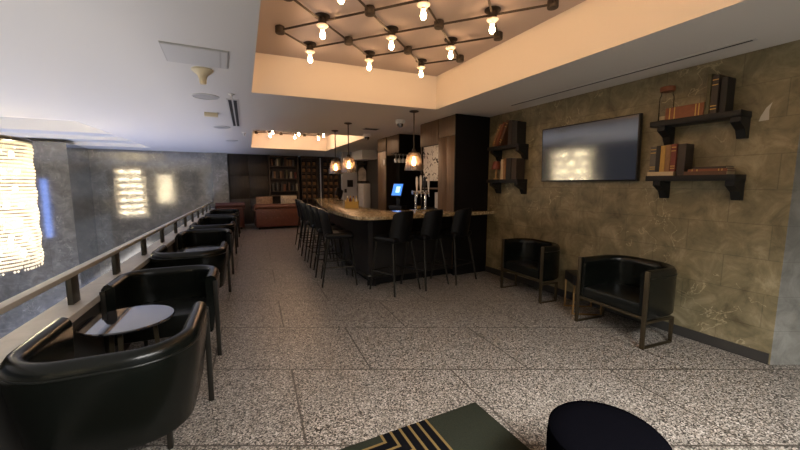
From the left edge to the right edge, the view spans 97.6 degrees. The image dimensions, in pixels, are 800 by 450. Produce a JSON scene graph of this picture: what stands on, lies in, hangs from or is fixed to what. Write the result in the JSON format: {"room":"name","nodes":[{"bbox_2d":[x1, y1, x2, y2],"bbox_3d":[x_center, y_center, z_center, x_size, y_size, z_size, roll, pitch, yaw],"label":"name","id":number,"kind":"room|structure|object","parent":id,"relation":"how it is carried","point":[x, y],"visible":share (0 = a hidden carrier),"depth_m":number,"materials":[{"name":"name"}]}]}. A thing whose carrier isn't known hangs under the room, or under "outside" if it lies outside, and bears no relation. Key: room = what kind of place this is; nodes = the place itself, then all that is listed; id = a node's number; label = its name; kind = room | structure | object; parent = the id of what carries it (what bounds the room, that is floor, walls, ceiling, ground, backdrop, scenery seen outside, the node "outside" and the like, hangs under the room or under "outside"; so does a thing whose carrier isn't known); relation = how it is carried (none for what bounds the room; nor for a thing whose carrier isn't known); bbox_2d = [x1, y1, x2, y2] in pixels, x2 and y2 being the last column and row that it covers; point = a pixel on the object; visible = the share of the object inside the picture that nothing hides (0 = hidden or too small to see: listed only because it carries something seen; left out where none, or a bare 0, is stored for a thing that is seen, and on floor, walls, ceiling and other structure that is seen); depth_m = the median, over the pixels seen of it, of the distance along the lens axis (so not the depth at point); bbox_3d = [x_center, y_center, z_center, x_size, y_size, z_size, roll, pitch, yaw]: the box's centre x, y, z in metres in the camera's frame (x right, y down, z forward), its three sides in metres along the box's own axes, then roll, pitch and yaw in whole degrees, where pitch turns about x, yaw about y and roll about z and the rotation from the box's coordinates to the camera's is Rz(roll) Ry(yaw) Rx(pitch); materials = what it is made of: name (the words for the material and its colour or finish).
{"room":"bar lounge","nodes":[
{"label":"bar lounge","id":0,"kind":"room"},
{"bbox_2d":[0,116,73,120],"bbox_3d":[-9.971,-2.529,7.408,6.900,0.001,5.350,-3,7,-27],"label":"ceiling","id":1,"kind":"structure","parent":0,"point":[0,116],"depth_m":8.88,"materials":[{"name":"white paint"}]},
{"bbox_2d":[0,135,43,275],"bbox_3d":[-7.737,-0.742,6.581,1.294,3.258,1.725,-3,7,-27],"label":"crystal chandelier","id":2,"kind":"object","parent":1,"relation":"hanging from","point":[6,141],"visible":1,"depth_m":6.66,"materials":[{"name":"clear glass"}]},
{"bbox_2d":[0,141,100,338],"bbox_3d":[-12.193,0.807,9.996,5.100,6.270,1.850,-3,7,-27],"label":"wall pier","id":3,"kind":"object","parent":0,"point":[65,203],"visible":0.6,"depth_m":10.03,"materials":[{"name":"grey stone"}]},
{"bbox_2d":[31,140,149,147],"bbox_3d":[-9.971,-2.291,7.436,6.900,0.480,5.350,-3,7,-27],"label":"ceiling","id":4,"kind":"structure","parent":0,"point":[69,142],"depth_m":10.78,"materials":[{"name":"white paint"}]},
{"bbox_2d":[0,117,138,143],"bbox_3d":[-10.843,-2.534,9.079,6.840,0.380,1.600,-3,7,-27],"label":"trim","id":5,"kind":"structure","parent":4,"relation":"attached to","point":[32,129],"depth_m":9.36,"materials":[{"name":"white paint"}]},
{"bbox_2d":[88,148,213,275],"bbox_3d":[-10.848,0.588,11.867,9.200,6.270,0.300,-3,7,-27],"label":"wall","id":6,"kind":"structure","parent":0,"point":[135,192],"depth_m":12.39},
{"bbox_2d":[211,153,228,207],"bbox_3d":[-6.871,-1.356,13.425,0.540,2.770,0.120,-3,7,-27],"label":"wall","id":7,"kind":"structure","parent":0,"point":[218,160],"depth_m":13.32,"materials":[{"name":"grey stone"}]},
{"bbox_2d":[227,157,340,219],"bbox_3d":[-3.687,-1.629,15.756,7.300,2.770,0.200,-3,7,-27],"label":"wall","id":8,"kind":"structure","parent":0,"point":[298,157],"depth_m":15.29,"materials":[{"name":"grey paint"}]},
{"bbox_2d":[253,130,330,136],"bbox_3d":[-2.875,-2.821,9.899,2.710,0.001,4.130,-3,7,-27],"label":"ceiling","id":9,"kind":"structure","parent":0,"point":[307,134],"depth_m":11.51,"materials":[{"name":"beige paint"}]},
{"bbox_2d":[254,130,324,139],"bbox_3d":[-3.010,-2.722,10.011,2.062,0.222,3.173,-3,7,-27],"label":"ceiling light","id":10,"kind":"object","parent":9,"relation":"attached to","point":[255,132],"visible":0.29,"depth_m":11.04,"materials":[{"name":"metal"}]},
{"bbox_2d":[251,132,363,150],"bbox_3d":[-2.875,-2.583,9.927,2.710,0.480,4.130,-3,7,-27],"label":"ceiling","id":11,"kind":"structure","parent":0,"point":[260,140],"depth_m":11.70,"materials":[{"name":"white paint"}]},
{"bbox_2d":[341,152,356,199],"bbox_3d":[-1.915,-1.329,13.196,0.560,2.770,0.200,-3,7,-27],"label":"wall","id":12,"kind":"structure","parent":0,"point":[351,191],"depth_m":13.06,"materials":[{"name":"grey paint"}]},
{"bbox_2d":[352,150,376,160],"bbox_3d":[-1.350,-2.518,12.724,0.550,0.300,1.300,-3,7,-27],"label":"ceiling","id":13,"kind":"structure","parent":0,"point":[361,155],"depth_m":12.22,"materials":[{"name":"white paint"}]},
{"bbox_2d":[366,150,377,208],"bbox_3d":[0.507,-0.960,10.043,0.200,2.770,7.650,-3,7,-27],"label":"wall","id":14,"kind":"structure","parent":0,"point":[372,165],"depth_m":12.68,"materials":[{"name":"grey paint"}]},
{"bbox_2d":[0,0,799,157],"bbox_3d":[-1.932,-1.413,2.010,16.500,0.001,25.600,-3,7,-27],"label":"ceiling","id":15,"kind":"structure","parent":0,"point":[102,65],"depth_m":3.70,"materials":[{"name":"white paint"}]},
{"bbox_2d":[158,41,228,68],"bbox_3d":[-1.865,-1.546,3.213,0.520,0.016,0.500,-3,7,-27],"label":"access panel","id":16,"kind":"object","parent":15,"relation":"attached to","point":[173,52],"visible":1,"depth_m":3.17,"materials":[{"name":"grey"}]},
{"bbox_2d":[191,66,212,84],"bbox_3d":[-2.037,-1.528,3.613,0.204,0.145,0.204,-3,7,-27],"label":"smoke detector","id":17,"kind":"object","parent":15,"relation":"attached to","point":[202,73],"visible":1,"depth_m":3.57,"materials":[{"name":"beige plastic"}]},
{"bbox_2d":[191,93,218,99],"bbox_3d":[-2.609,-1.722,4.698,0.330,0.012,0.330,-3,7,-27],"label":"ceiling speaker","id":18,"kind":"object","parent":15,"relation":"attached to","point":[205,96],"visible":1,"depth_m":4.69,"materials":[{"name":"grey paint"}]},
{"bbox_2d":[192,94,217,98],"bbox_3d":[-2.609,-1.725,4.697,0.306,0.005,0.306,-3,7,-27],"label":"grille","id":19,"kind":"object","parent":18,"relation":"attached to","point":[201,96],"depth_m":4.69,"materials":[{"name":"grey metal"}]},
{"bbox_2d":[226,99,239,125],"bbox_3d":[-2.816,-1.870,5.963,0.150,0.013,2.440,-3,7,-23],"label":"ceiling vent","id":20,"kind":"object","parent":15,"relation":"in","point":[233,105],"visible":1,"depth_m":5.62,"materials":[{"name":"black metal"}]},
{"bbox_2d":[329,130,342,173],"bbox_3d":[-1.432,-1.610,7.757,0.304,0.943,0.304,-3,7,-27],"label":"pendant lamp","id":21,"kind":"object","parent":15,"relation":"hanging from","point":[335,161],"visible":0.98,"depth_m":7.71,"materials":[{"name":"beige"}]},
{"bbox_2d":[341,122,356,172],"bbox_3d":[-1.003,-1.500,6.815,0.304,0.943,0.304,-3,7,-27],"label":"pendant lamp","id":22,"kind":"object","parent":15,"relation":"hanging from","point":[350,160],"visible":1,"depth_m":6.78,"materials":[{"name":"beige"}]},
{"bbox_2d":[405,110,422,170],"bbox_3d":[0.227,-1.370,5.707,0.304,0.943,0.304,-3,7,-27],"label":"pendant lamp","id":23,"kind":"object","parent":15,"relation":"hanging from","point":[413,154],"visible":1,"depth_m":5.67,"materials":[{"name":"metal"}]},
{"bbox_2d":[509,38,757,105],"bbox_3d":[2.273,-1.647,4.042,0.070,0.008,2.720,-3,7,-27],"label":"ceiling vent","id":24,"kind":"object","parent":15,"relation":"in","point":[752,39],"visible":1,"depth_m":3.52,"materials":[{"name":"black metal"}]},
{"bbox_2d":[256,0,585,75],"bbox_3d":[0.375,-1.989,2.626,2.930,0.001,5.330,-3,7,-27],"label":"ceiling","id":25,"kind":"structure","parent":0,"point":[272,13],"depth_m":3.79,"materials":[{"name":"beige paint"}]},
{"bbox_2d":[275,0,558,76],"bbox_3d":[0.432,-1.875,2.598,2.327,0.220,4.339,-3,7,-23],"label":"ceiling light","id":26,"kind":"object","parent":25,"relation":"attached to","point":[492,11],"visible":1,"depth_m":3.66,"materials":[{"name":"metal"}]},
{"bbox_2d":[316,22,327,30],"bbox_3d":[-0.779,-1.984,3.517,0.120,0.049,0.118,-3,7,-27],"label":"socket","id":27,"kind":"object","parent":26,"relation":"attached to","point":[322,25],"depth_m":3.49,"materials":[{"name":"beige ceramic"}]},
{"bbox_2d":[417,1,429,10],"bbox_3d":[0.209,-1.936,3.107,0.120,0.049,0.118,-3,7,-27],"label":"socket","id":28,"kind":"object","parent":26,"relation":"attached to","point":[423,5],"depth_m":3.08,"materials":[{"name":"beige ceramic"}]},
{"bbox_2d":[486,16,498,24],"bbox_3d":[0.894,-1.969,3.390,0.120,0.049,0.118,-3,7,-27],"label":"socket","id":29,"kind":"object","parent":26,"relation":"attached to","point":[492,20],"depth_m":3.36,"materials":[{"name":"beige ceramic"}]},
{"bbox_2d":[126,221,799,449],"bbox_3d":[0.505,1.108,5.801,9.020,0.350,21.600,-3,7,-27],"label":"floor","id":30,"kind":"structure","parent":0,"point":[302,364],"depth_m":3.09,"materials":[{"name":"stone"}]},
{"bbox_2d":[0,224,197,449],"bbox_3d":[-3.329,0.917,4.658,0.180,0.995,19.116,-3,7,-23],"label":"wall ledge","id":31,"kind":"object","parent":30,"relation":"on","point":[83,346],"depth_m":2.53,"materials":[{"name":"grey paint"}]},
{"bbox_2d":[0,208,214,363],"bbox_3d":[-3.329,0.395,4.597,0.220,0.055,19.118,-3,7,-23],"label":"trim ledge","id":32,"kind":"object","parent":31,"relation":"attached to","point":[89,294],"visible":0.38,"depth_m":2.65,"materials":[{"name":"stone"}]},
{"bbox_2d":[0,201,212,314],"bbox_3d":[-4.196,0.008,6.587,0.062,0.245,14.686,-3,7,-23],"label":"guard rail","id":33,"kind":"object","parent":32,"relation":"on","point":[70,277],"visible":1,"depth_m":2.71,"materials":[{"name":"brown metal"}]},
{"bbox_2d":[0,301,214,449],"bbox_3d":[-1.625,0.982,2.048,0.862,0.772,0.781,-3,7,-23],"label":"armchair","id":34,"kind":"object","parent":30,"relation":"on","point":[54,399],"visible":1,"depth_m":1.74,"materials":[{"name":"black leather"}]},
{"bbox_2d":[75,305,174,352],"bbox_3d":[-2.042,0.997,2.665,0.592,0.600,0.592,-3,7,-27],"label":"cocktail table","id":35,"kind":"object","parent":30,"relation":"on","point":[118,322],"visible":0.5,"depth_m":2.58,"materials":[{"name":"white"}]},
{"bbox_2d":[99,265,221,355],"bbox_3d":[-2.188,0.831,3.345,0.862,0.772,0.594,-3,7,-23],"label":"armchair","id":36,"kind":"object","parent":30,"relation":"on","point":[179,288],"visible":0.72,"depth_m":3.32,"materials":[{"name":"black leather"}]},
{"bbox_2d":[150,241,230,291],"bbox_3d":[-2.759,0.676,4.662,0.862,0.772,0.781,-3,7,-23],"label":"armchair","id":37,"kind":"object","parent":30,"relation":"on","point":[160,257],"visible":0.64,"depth_m":4.36,"materials":[{"name":"black leather"}]},
{"bbox_2d":[176,245,218,251],"bbox_3d":[-3.131,0.667,5.479,0.592,0.600,0.592,-3,7,-27],"label":"cocktail table","id":38,"kind":"object","parent":30,"relation":"on","point":[208,247],"visible":0.38,"depth_m":5.46,"materials":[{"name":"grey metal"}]},
{"bbox_2d":[175,228,233,273],"bbox_3d":[-3.468,0.485,6.296,0.862,0.772,0.594,-3,7,-23],"label":"armchair","id":39,"kind":"object","parent":30,"relation":"on","point":[199,237],"visible":0.56,"depth_m":6.39,"materials":[{"name":"black leather"}]},
{"bbox_2d":[189,221,236,253],"bbox_3d":[-3.988,0.344,7.495,0.862,0.772,0.781,-3,7,-23],"label":"armchair","id":40,"kind":"object","parent":30,"relation":"on","point":[232,225],"visible":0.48,"depth_m":7.23,"materials":[{"name":"black leather"}]},
{"bbox_2d":[198,216,238,246],"bbox_3d":[-4.638,0.169,8.992,0.862,0.772,0.594,-3,7,-23],"label":"armchair","id":41,"kind":"object","parent":30,"relation":"on","point":[207,220],"visible":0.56,"depth_m":9.09,"materials":[{"name":"black leather"}]},
{"bbox_2d":[204,212,239,236],"bbox_3d":[-5.098,0.045,10.053,0.862,0.772,0.781,-3,7,-23],"label":"armchair","id":42,"kind":"object","parent":30,"relation":"on","point":[236,214],"visible":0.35,"depth_m":9.89,"materials":[{"name":"black leather"}]},
{"bbox_2d":[209,209,240,232],"bbox_3d":[-5.708,-0.120,11.460,0.862,0.772,0.594,-3,7,-23],"label":"armchair","id":43,"kind":"object","parent":30,"relation":"on","point":[215,211],"visible":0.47,"depth_m":11.57,"materials":[{"name":"black leather"}]},
{"bbox_2d":[215,202,245,228],"bbox_3d":[-6.093,-0.348,12.596,0.967,0.960,0.900,-3,7,-27],"label":"chair","id":44,"kind":"object","parent":30,"relation":"on","point":[241,206],"visible":0.32,"depth_m":12.27,"materials":[{"name":"leather"}]},
{"bbox_2d":[227,154,268,223],"bbox_3d":[-6.077,-1.434,14.112,1.460,2.765,0.400,-3,7,-27],"label":"tall cabinet","id":45,"kind":"object","parent":30,"relation":"on","point":[248,178],"visible":0.82,"depth_m":13.89,"materials":[{"name":"brown wood"}]},
{"bbox_2d":[252,203,300,229],"bbox_3d":[-4.538,-0.357,12.934,1.637,0.900,0.940,-3,7,-27],"label":"sofa","id":46,"kind":"object","parent":30,"relation":"on","point":[286,214],"visible":0.93,"depth_m":12.51,"materials":[{"name":"red leather"}]},
{"bbox_2d":[256,196,272,203],"bbox_3d":[-4.857,-0.742,12.543,0.560,0.556,0.185,-3,7,-27],"label":"throw pillow","id":47,"kind":"object","parent":46,"relation":"on","point":[269,199],"visible":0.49,"depth_m":12.46,"materials":[{"name":"brown fabric"}]},
{"bbox_2d":[281,196,296,203],"bbox_3d":[-4.098,-0.797,12.921,0.580,0.576,0.186,-3,7,-27],"label":"throw pillow","id":48,"kind":"object","parent":46,"relation":"on","point":[284,199],"visible":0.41,"depth_m":12.81,"materials":[{"name":"fabric"}]},
{"bbox_2d":[268,155,299,203],"bbox_3d":[-4.868,-1.504,14.685,1.180,2.770,0.380,-3,7,-27],"label":"bookcase","id":49,"kind":"object","parent":30,"relation":"on","point":[276,195],"visible":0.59,"depth_m":14.72,"materials":[{"name":"brown wood"}]},
{"bbox_2d":[295,199,317,247],"bbox_3d":[-2.424,-0.070,9.136,0.583,1.217,0.566,-4,8,-28],"label":"bar stool","id":50,"kind":"object","parent":30,"relation":"on","point":[296,200],"visible":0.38,"depth_m":8.97,"materials":[{"name":"black plastic"}]},
{"bbox_2d":[299,156,317,220],"bbox_3d":[-3.942,-1.559,15.156,0.660,2.770,0.370,-3,7,-27],"label":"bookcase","id":51,"kind":"object","parent":30,"relation":"on","point":[308,164],"visible":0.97,"depth_m":15.02,"materials":[{"name":"brown wood"}]},
{"bbox_2d":[297,201,323,253],"bbox_3d":[-2.126,0.027,8.307,0.583,1.217,0.566,-3,7,-25],"label":"bar stool","id":52,"kind":"object","parent":30,"relation":"on","point":[298,202],"visible":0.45,"depth_m":8.15,"materials":[{"name":"black plastic"}]},
{"bbox_2d":[300,202,330,260],"bbox_3d":[-1.854,0.110,7.598,0.583,1.217,0.566,-3,7,-23],"label":"bar stool","id":53,"kind":"object","parent":30,"relation":"on","point":[302,204],"visible":0.65,"depth_m":7.37,"materials":[{"name":"black plastic"}]},
{"bbox_2d":[317,157,322,207],"bbox_3d":[-3.447,-1.564,15.197,0.240,2.770,0.142,-3,7,-27],"label":"pillar","id":54,"kind":"structure","parent":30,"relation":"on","point":[319,159],"depth_m":15.14,"materials":[{"name":"silver metal"}]},
{"bbox_2d":[305,204,338,267],"bbox_3d":[-1.561,0.186,6.956,0.583,1.217,0.566,-2,7,-20],"label":"bar stool","id":55,"kind":"object","parent":30,"relation":"on","point":[308,206],"visible":0.7,"depth_m":6.76,"materials":[{"name":"black metal"}]},
{"bbox_2d":[311,206,347,277],"bbox_3d":[-1.281,0.263,6.295,0.583,1.217,0.566,-2,7,-17],"label":"bar stool","id":56,"kind":"object","parent":30,"relation":"on","point":[315,212],"visible":0.82,"depth_m":6.11,"materials":[{"name":"black metal"}]},
{"bbox_2d":[322,157,338,197],"bbox_3d":[-3.094,-1.609,15.581,0.720,2.770,0.370,-3,7,-27],"label":"locker","id":57,"kind":"object","parent":30,"relation":"on","point":[330,181],"visible":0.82,"depth_m":15.43,"materials":[{"name":"brown wood"}]},
{"bbox_2d":[318,208,357,287],"bbox_3d":[-1.020,0.334,5.693,0.583,1.217,0.566,-2,7,-14],"label":"bar stool","id":58,"kind":"object","parent":30,"relation":"on","point":[328,233],"visible":1,"depth_m":5.49,"materials":[{"name":"black leather"}]},
{"bbox_2d":[357,183,370,207],"bbox_3d":[-1.372,-0.753,13.221,0.290,1.620,0.725,-3,7,-27],"label":"fridge","id":59,"kind":"object","parent":30,"relation":"on","point":[363,189],"visible":0.46,"depth_m":12.89,"materials":[{"name":"grey metal"}]},
{"bbox_2d":[378,137,395,209],"bbox_3d":[-0.179,-0.877,9.338,0.665,2.770,0.540,-3,7,-27],"label":"pillar","id":60,"kind":"structure","parent":30,"relation":"on","point":[386,173],"depth_m":9.01,"materials":[{"name":"brown wood"}]},
{"bbox_2d":[369,211,420,296],"bbox_3d":[-0.069,0.382,5.279,0.583,1.217,0.566,7,9,44],"label":"bar stool","id":61,"kind":"object","parent":30,"relation":"on","point":[401,224],"visible":1,"depth_m":5.05,"materials":[{"name":"black plastic"}]},
{"bbox_2d":[314,198,494,285],"bbox_3d":[-0.962,0.035,8.600,2.560,1.130,6.728,-3,7,-27],"label":"bar counter","id":62,"kind":"object","parent":30,"relation":"on","point":[364,223],"depth_m":5.81,"materials":[{"name":"wood"}]},
{"bbox_2d":[314,198,494,219],"bbox_3d":[-0.958,-0.498,8.529,2.560,0.055,6.710,-3,7,-27],"label":"countertop","id":63,"kind":"structure","parent":62,"relation":"on","point":[335,206],"depth_m":6.02,"materials":[{"name":"stone"}]},
{"bbox_2d":[410,175,432,210],"bbox_3d":[0.381,-0.576,6.274,0.360,0.625,0.220,-3,7,-27],"label":"tap tower","id":64,"kind":"object","parent":62,"relation":"on","point":[416,192],"visible":0.98,"depth_m":6.23,"materials":[{"name":"silver metal"}]},
{"bbox_2d":[396,156,420,209],"bbox_3d":[0.334,-0.622,9.177,0.880,2.300,0.200,-3,7,-27],"label":"wall","id":65,"kind":"structure","parent":30,"relation":"on","point":[408,178],"depth_m":8.97,"materials":[{"name":"black"}]},
{"bbox_2d":[387,134,420,155],"bbox_3d":[0.321,-1.968,8.765,1.130,0.470,0.660,-3,7,-27],"label":"upper cabinet","id":66,"kind":"object","parent":65,"relation":"attached to","point":[399,143],"visible":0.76,"depth_m":8.37,"materials":[{"name":"black wood"}]},
{"bbox_2d":[400,209,448,290],"bbox_3d":[0.404,0.349,5.561,0.566,1.217,0.583,-6,9,-44],"label":"bar stool","id":67,"kind":"object","parent":30,"relation":"on","point":[432,220],"visible":0.88,"depth_m":5.32,"materials":[{"name":"black plastic"}]},
{"bbox_2d":[340,402,529,449],"bbox_3d":[0.009,1.498,0.911,2.475,0.012,2.495,-3,7,-27],"label":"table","id":68,"kind":"object","parent":30,"relation":"on","point":[467,427],"visible":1,"depth_m":2.22,"materials":[{"name":"fabric"}]},
{"bbox_2d":[430,208,476,285],"bbox_3d":[0.912,0.314,5.861,0.566,1.217,0.583,-6,9,-42],"label":"bar stool","id":69,"kind":"object","parent":30,"relation":"on","point":[462,217],"visible":0.87,"depth_m":5.61,"materials":[{"name":"black plastic"}]},
{"bbox_2d":[420,114,489,275],"bbox_3d":[1.264,-0.584,6.835,1.360,2.770,1.220,-3,7,-27],"label":"tall cabinet","id":70,"kind":"object","parent":30,"relation":"on","point":[462,140],"visible":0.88,"depth_m":6.18,"materials":[{"name":"black wood"}]},
{"bbox_2d":[423,145,437,180],"bbox_3d":[0.603,-1.180,6.722,0.008,0.660,0.580,-3,7,-27],"label":"poster","id":71,"kind":"object","parent":70,"relation":"hanging from","point":[430,166],"visible":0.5,"depth_m":6.72,"materials":[{"name":"paper"}]},
{"bbox_2d":[500,238,559,303],"bbox_3d":[1.948,0.622,5.125,0.495,0.772,0.828,-3,7,-24],"label":"armchair","id":72,"kind":"object","parent":30,"relation":"on","point":[534,259],"visible":1,"depth_m":5.10,"materials":[{"name":"black leather"}]},
{"bbox_2d":[564,270,601,315],"bbox_3d":[2.312,0.846,4.422,0.350,0.490,0.330,1,7,8],"label":"side table","id":73,"kind":"object","parent":30,"relation":"on","point":[570,275],"visible":0.54,"depth_m":4.35,"materials":[{"name":"brown metal"}]},
{"bbox_2d":[546,401,672,449],"bbox_3d":[0.955,1.178,1.639,0.510,0.478,0.510,-3,7,-27],"label":"pouf","id":74,"kind":"object","parent":30,"relation":"on","point":[573,425],"visible":1,"depth_m":1.61,"materials":[{"name":"black fabric"}]},
{"bbox_2d":[574,255,676,349],"bbox_3d":[2.502,0.773,3.834,0.645,0.772,0.808,-3,7,-22],"label":"armchair","id":75,"kind":"object","parent":30,"relation":"on","point":[643,289],"visible":1,"depth_m":3.77,"materials":[{"name":"black leather"}]},
{"bbox_3d":[0.535,-0.152,8.218,1.470,1.590,1.760,-3,7,-27],"label":"bar","id":76,"kind":"object","parent":30,"relation":"on","visible":0},
{"bbox_2d":[389,183,406,209],"bbox_3d":[-0.046,-0.647,8.218,0.340,0.653,0.300,3,8,27],"label":"terminal","id":77,"kind":"object","parent":76,"relation":"on","point":[397,190],"visible":0.91,"depth_m":8.16,"materials":[{"name":"black plastic"}]},
{"bbox_2d":[391,183,403,198],"bbox_3d":[-0.056,-0.784,8.184,0.270,0.373,0.166,3,8,27],"label":"monitor","id":78,"kind":"object","parent":77,"relation":"on","point":[397,190],"depth_m":8.16,"materials":[{"name":"blue plastic"}]},
{"bbox_2d":[252,0,744,108],"bbox_3d":[0.375,-1.741,2.655,2.930,0.500,5.330,-3,7,-27],"label":"ceiling","id":79,"kind":"structure","parent":0,"point":[590,27],"depth_m":4.26,"materials":[{"name":"white paint"}]},
{"bbox_2d":[486,40,799,364],"bbox_3d":[2.659,-0.340,4.753,0.500,2.770,3.800,-3,7,-27],"label":"wall","id":80,"kind":"structure","parent":0,"point":[727,255],"depth_m":3.54,"materials":[{"name":"brown stone"}]},
{"bbox_2d":[486,179,526,193],"bbox_3d":[1.736,-0.631,5.755,0.220,0.235,0.710,-3,7,-27],"label":"wall shelf","id":81,"kind":"object","parent":80,"relation":"attached to","point":[521,184],"visible":1,"depth_m":5.52,"materials":[{"name":"black paint"}]},
{"bbox_2d":[506,158,512,178],"bbox_3d":[1.799,-0.896,5.587,0.190,0.330,0.100,-3,7,-27],"label":"book","id":82,"kind":"object","parent":81,"relation":"on","point":[508,160],"visible":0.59,"depth_m":5.53,"materials":[{"name":"beige paper"}]},
{"bbox_2d":[511,158,524,178],"bbox_3d":[1.851,-0.879,5.486,0.180,0.320,0.100,-3,7,-27],"label":"book","id":83,"kind":"object","parent":81,"relation":"on","point":[518,164],"visible":0.91,"depth_m":5.44,"materials":[{"name":"beige paper"}]},
{"bbox_2d":[487,143,528,161],"bbox_3d":[1.736,-1.168,5.692,0.220,0.235,0.710,-3,7,-27],"label":"wall shelf","id":84,"kind":"object","parent":80,"relation":"attached to","point":[522,149],"visible":0.97,"depth_m":5.53,"materials":[{"name":"black paint"}]},
{"bbox_2d":[499,120,509,144],"bbox_3d":[1.723,-1.478,5.625,0.161,0.382,0.219,-3,7,-27],"label":"book","id":85,"kind":"object","parent":84,"relation":"on","point":[504,137],"visible":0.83,"depth_m":5.61,"materials":[{"name":"beige paper"}]},
{"bbox_2d":[508,120,516,144],"bbox_3d":[1.799,-1.452,5.522,0.180,0.370,0.080,-3,7,-27],"label":"book","id":86,"kind":"object","parent":84,"relation":"on","point":[510,121],"visible":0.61,"depth_m":5.47,"materials":[{"name":"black paper"}]},
{"bbox_2d":[512,121,525,143],"bbox_3d":[1.851,-1.428,5.444,0.190,0.340,0.100,-3,7,-27],"label":"book","id":87,"kind":"object","parent":84,"relation":"on","point":[518,127],"visible":0.84,"depth_m":5.40,"materials":[{"name":"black paper"}]},
{"bbox_2d":[541,113,642,181],"bbox_3d":[2.400,-0.941,4.528,0.099,0.751,1.340,-3,7,-27],"label":"television","id":88,"kind":"object","parent":80,"relation":"attached to","point":[609,149],"visible":1,"depth_m":4.38,"materials":[{"name":"black plastic"}]},
{"bbox_2d":[485,266,768,364],"bbox_3d":[2.430,0.999,4.793,0.015,0.100,3.780,-3,7,-27],"label":"baseboard","id":89,"kind":"structure","parent":80,"relation":"attached to","point":[763,357],"depth_m":3.69,"materials":[{"name":"grey paint"}]},
{"bbox_2d":[645,174,745,200],"bbox_3d":[2.893,-0.375,3.480,0.220,0.235,0.740,-3,7,-27],"label":"wall shelf","id":90,"kind":"object","parent":80,"relation":"attached to","point":[734,183],"visible":1,"depth_m":3.28,"materials":[{"name":"black paint"}]},
{"bbox_2d":[647,172,675,175],"bbox_3d":[2.771,-0.536,3.670,0.170,0.040,0.240,-3,7,-27],"label":"book","id":91,"kind":"object","parent":90,"relation":"on","point":[648,173],"visible":0.8,"depth_m":3.62,"materials":[{"name":"beige paper"}]},
{"bbox_2d":[649,146,656,171],"bbox_3d":[2.741,-0.696,3.732,0.161,0.265,0.055,-3,7,-27],"label":"book","id":92,"kind":"object","parent":91,"relation":"on","point":[653,149],"visible":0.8,"depth_m":3.69,"materials":[{"name":"beige paper"}]},
{"bbox_2d":[655,146,660,171],"bbox_3d":[2.763,-0.694,3.690,0.160,0.270,0.035,-3,7,-27],"label":"book","id":93,"kind":"object","parent":91,"relation":"on","point":[658,152],"visible":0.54,"depth_m":3.65,"materials":[{"name":"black paper"}]},
{"bbox_2d":[659,146,665,171],"bbox_3d":[2.782,-0.687,3.652,0.160,0.265,0.042,-3,7,-27],"label":"book","id":94,"kind":"object","parent":91,"relation":"on","point":[663,148],"visible":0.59,"depth_m":3.62,"materials":[{"name":"yellow paper"}]},
{"bbox_2d":[664,145,671,171],"bbox_3d":[2.803,-0.685,3.611,0.160,0.270,0.045,-3,7,-27],"label":"book","id":95,"kind":"object","parent":91,"relation":"on","point":[668,147],"visible":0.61,"depth_m":3.57,"materials":[{"name":"beige paper"}]},
{"bbox_2d":[669,144,677,171],"bbox_3d":[2.825,-0.682,3.566,0.161,0.275,0.045,-3,7,-27],"label":"book","id":96,"kind":"object","parent":91,"relation":"on","point":[674,149],"visible":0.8,"depth_m":3.53,"materials":[{"name":"beige paper"}]},
{"bbox_2d":[676,143,693,174],"bbox_3d":[2.863,-0.654,3.517,0.150,0.310,0.070,-3,7,-27],"label":"book","id":97,"kind":"object","parent":90,"relation":"on","point":[685,153],"visible":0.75,"depth_m":3.48,"materials":[{"name":"beige paper"}]},
{"bbox_2d":[684,171,734,174],"bbox_3d":[2.949,-0.495,3.342,0.180,0.035,0.330,-3,7,-27],"label":"book","id":98,"kind":"object","parent":90,"relation":"on","point":[692,172],"visible":0.84,"depth_m":3.27,"materials":[{"name":"beige paper"}]},
{"bbox_2d":[688,168,735,171],"bbox_3d":[2.955,-0.521,3.326,0.171,0.022,0.300,-3,7,-27],"label":"book","id":99,"kind":"object","parent":98,"relation":"on","point":[715,169],"visible":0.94,"depth_m":3.23,"materials":[{"name":"beige paper"}]},
{"bbox_2d":[650,109,751,144],"bbox_3d":[2.890,-0.932,3.419,0.220,0.235,0.730,-3,7,-27],"label":"wall shelf","id":100,"kind":"object","parent":80,"relation":"attached to","point":[740,119],"visible":0.98,"depth_m":3.27,"materials":[{"name":"black paint"}]},
{"bbox_2d":[658,85,675,120],"bbox_3d":[2.762,-1.252,3.627,0.132,0.352,0.132,-3,7,-27],"label":"lantern","id":101,"kind":"object","parent":100,"relation":"on","point":[670,88],"visible":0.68,"depth_m":3.60,"materials":[{"name":"brown metal"}]},
{"bbox_2d":[665,102,704,119],"bbox_3d":[2.845,-1.112,3.454,0.171,0.115,0.320,-3,7,-27],"label":"book","id":102,"kind":"object","parent":100,"relation":"on","point":[696,109],"visible":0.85,"depth_m":3.40,"materials":[{"name":"brown leather"}]},
{"bbox_2d":[704,74,715,113],"bbox_3d":[2.937,-1.215,3.282,0.190,0.360,0.030,-3,7,-27],"label":"book","id":103,"kind":"object","parent":100,"relation":"on","point":[710,76],"visible":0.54,"depth_m":3.24,"materials":[{"name":"beige paper"}]},
{"bbox_2d":[709,74,727,113],"bbox_3d":[2.957,-1.200,3.243,0.181,0.340,0.050,-3,7,-27],"label":"book","id":104,"kind":"object","parent":100,"relation":"on","point":[717,79],"visible":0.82,"depth_m":3.20,"materials":[{"name":"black paper"}]},
{"bbox_2d":[719,76,735,111],"bbox_3d":[2.992,-1.180,3.199,0.150,0.310,0.045,-3,7,-27],"label":"book","id":105,"kind":"object","parent":100,"relation":"on","point":[728,83],"visible":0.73,"depth_m":3.17,"materials":[{"name":"beige paper"}]},
{"bbox_2d":[770,135,799,364],"bbox_3d":[4.241,-0.165,3.256,1.785,2.770,0.877,1,7,8],"label":"wall pier","id":106,"kind":"object","parent":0,"point":[786,337],"visible":0.25,"depth_m":3.04,"materials":[{"name":"grey stone"}]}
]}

